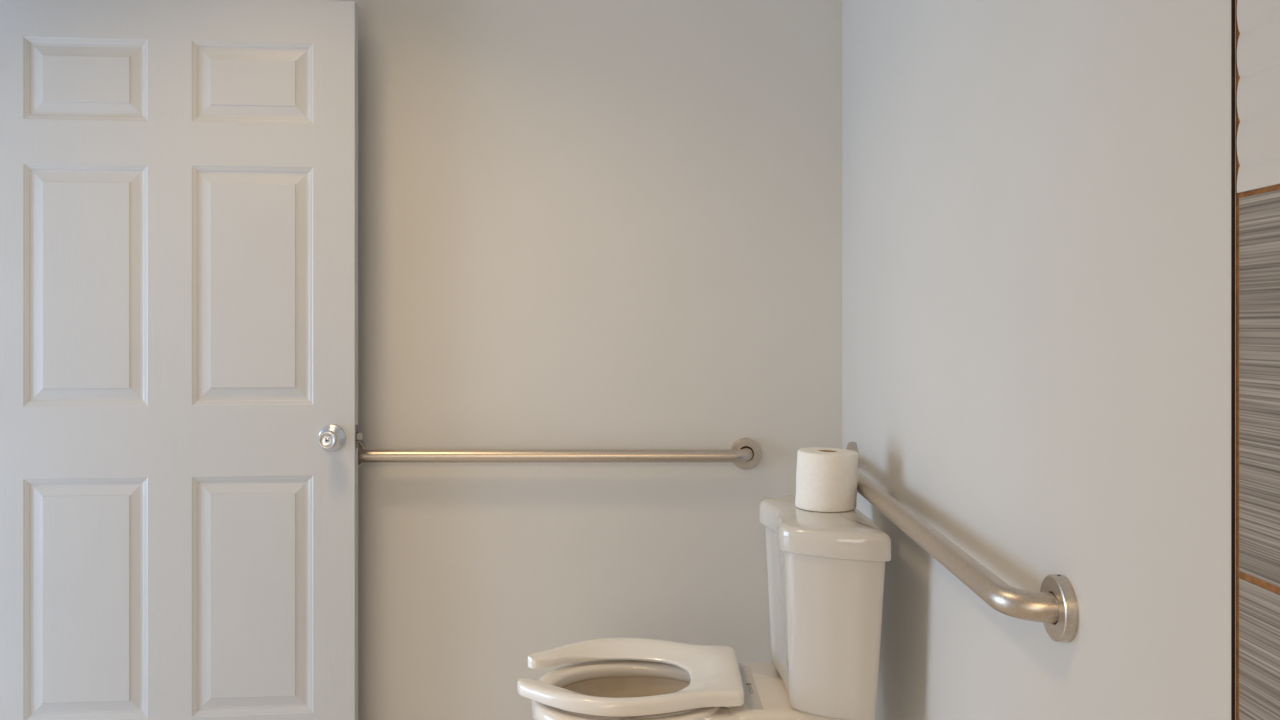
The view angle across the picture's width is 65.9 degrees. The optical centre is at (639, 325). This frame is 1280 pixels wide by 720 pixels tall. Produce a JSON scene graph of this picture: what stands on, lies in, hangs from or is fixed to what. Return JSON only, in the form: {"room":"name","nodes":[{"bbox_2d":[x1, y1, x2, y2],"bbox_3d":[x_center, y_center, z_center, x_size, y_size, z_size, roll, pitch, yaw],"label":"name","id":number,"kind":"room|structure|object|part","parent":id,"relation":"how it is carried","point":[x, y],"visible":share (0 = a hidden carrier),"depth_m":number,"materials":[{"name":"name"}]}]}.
{"room":"accessible bathroom","nodes":[
{"label":"accessible bathroom","id":0,"kind":"room"},
{"bbox_2d":[328,0,841,719],"bbox_3d":[-0.545,-0.060,2.660,2.394,2.480,0.120,0,0,0],"label":"wall","id":1,"kind":"structure","parent":0,"point":[583,224],"depth_m":2.60,"materials":[{"name":"paint"}]},
{"bbox_2d":[0,0,361,719],"bbox_3d":[-1.161,0.178,2.455,0.921,1.980,0.162,0,0,-5],"label":"door","id":2,"kind":"structure","parent":1,"relation":"in","point":[179,435],"depth_m":2.43,"materials":[{"name":"paint"}]},
{"bbox_3d":[-1.358,0.669,2.439,0.292,0.592,0.044,0,0,-5],"label":"panel","id":3,"kind":"part","parent":2,"relation":"part of","materials":[{"name":"paint"}]},
{"bbox_3d":[-1.358,-0.100,2.439,0.292,0.592,0.044,0,0,-5],"label":"panel","id":4,"kind":"part","parent":2,"relation":"part of","materials":[{"name":"paint"}]},
{"bbox_3d":[-1.358,-0.604,2.439,0.292,0.201,0.044,0,0,-5],"label":"panel","id":5,"kind":"part","parent":2,"relation":"part of","materials":[{"name":"paint"}]},
{"bbox_3d":[-0.962,0.669,2.472,0.293,0.592,0.044,0,0,-5],"label":"panel","id":6,"kind":"part","parent":2,"relation":"part of","materials":[{"name":"paint"}]},
{"bbox_3d":[-0.962,-0.100,2.472,0.293,0.592,0.044,0,0,-5],"label":"panel","id":7,"kind":"part","parent":2,"relation":"part of","materials":[{"name":"paint"}]},
{"bbox_3d":[-0.962,-0.604,2.472,0.293,0.201,0.044,0,0,-5],"label":"panel","id":8,"kind":"part","parent":2,"relation":"part of","materials":[{"name":"paint"}]},
{"bbox_3d":[-0.765,0.279,2.427,0.046,0.046,0.041,0,0,-5],"label":"knob","id":9,"kind":"part","parent":2,"relation":"part of","materials":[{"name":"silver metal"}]},
{"bbox_3d":[-0.715,0.279,2.492,0.002,0.058,0.025,0,0,-5],"label":"latch plate","id":10,"kind":"part","parent":2,"relation":"part of","materials":[{"name":"silver metal"}]},
{"bbox_2d":[358,438,761,468],"bbox_3d":[-0.241,0.335,2.564,1.119,0.082,0.072,0,0,0],"label":"grab bar","id":11,"kind":"object","parent":1,"relation":"attached to","point":[745,453],"visible":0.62,"depth_m":2.53,"materials":[{"name":"metal"}]},
{"bbox_3d":[-0.241,0.335,2.562,1.070,0.033,0.070,0,0,0],"label":"rail","id":12,"kind":"part","parent":11,"relation":"part of","materials":[{"name":"metal"}]},
{"bbox_2d":[842,0,1279,719],"bbox_3d":[0.592,-0.060,0.675,0.120,2.480,3.850,0,0,0],"label":"wall","id":13,"kind":"structure","parent":0,"point":[1061,218],"depth_m":1.23,"materials":[{"name":"paint"}]},
{"bbox_2d":[846,442,1077,641],"bbox_3d":[0.491,0.341,1.839,0.080,0.108,1.283,0,0,0],"label":"grab bar","id":14,"kind":"object","parent":13,"relation":"attached to","point":[1055,606],"visible":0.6,"depth_m":1.30,"materials":[{"name":"metal"}]},
{"bbox_3d":[0.490,0.341,1.839,0.077,0.063,1.238,0,0,0],"label":"rail","id":15,"kind":"part","parent":14,"relation":"part of","materials":[{"name":"metal"}]},
{"bbox_3d":[-1.786,1.230,0.685,4.874,0.100,4.070,0,0,0],"label":"floor","id":16,"kind":"structure","parent":0,"visible":0},
{"bbox_2d":[517,495,890,719],"bbox_3d":[0.108,0.778,2.030,0.706,0.803,0.459,0,0,0],"label":"toilet","id":17,"kind":"object","parent":16,"relation":"on","point":[826,570],"visible":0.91,"depth_m":1.88,"materials":[{"name":"ceramic"}]},
{"bbox_2d":[563,677,691,716],"bbox_3d":[-0.014,0.894,2.011,0.346,0.252,0.301,0,0,0],"label":"toilet bowl","id":18,"kind":"object","parent":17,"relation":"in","point":[614,687],"depth_m":2.15,"materials":[{"name":"white ceramic"}]},
{"bbox_3d":[-0.018,0.714,2.036,0.452,0.028,0.394,0,0,0],"label":"seat","id":19,"kind":"part","parent":17,"relation":"part of","materials":[{"name":"plastic"}]},
{"bbox_3d":[0.361,0.404,2.030,0.201,0.053,0.459,0,0,0],"label":"tank lid","id":20,"kind":"part","parent":17,"relation":"part of","materials":[{"name":"white ceramic"}]},
{"bbox_3d":[0.364,0.584,2.030,0.179,0.312,0.440,0,0,0],"label":"tank","id":21,"kind":"part","parent":17,"relation":"part of","materials":[{"name":"white ceramic"}]},
{"bbox_2d":[795,447,858,511],"bbox_3d":[0.389,0.317,2.056,0.130,0.119,0.126,0,0,0],"label":"toilet paper roll","id":22,"kind":"object","parent":17,"relation":"on","point":[826,478],"visible":1,"depth_m":2.00,"materials":[{"name":"white paper"}]}
]}

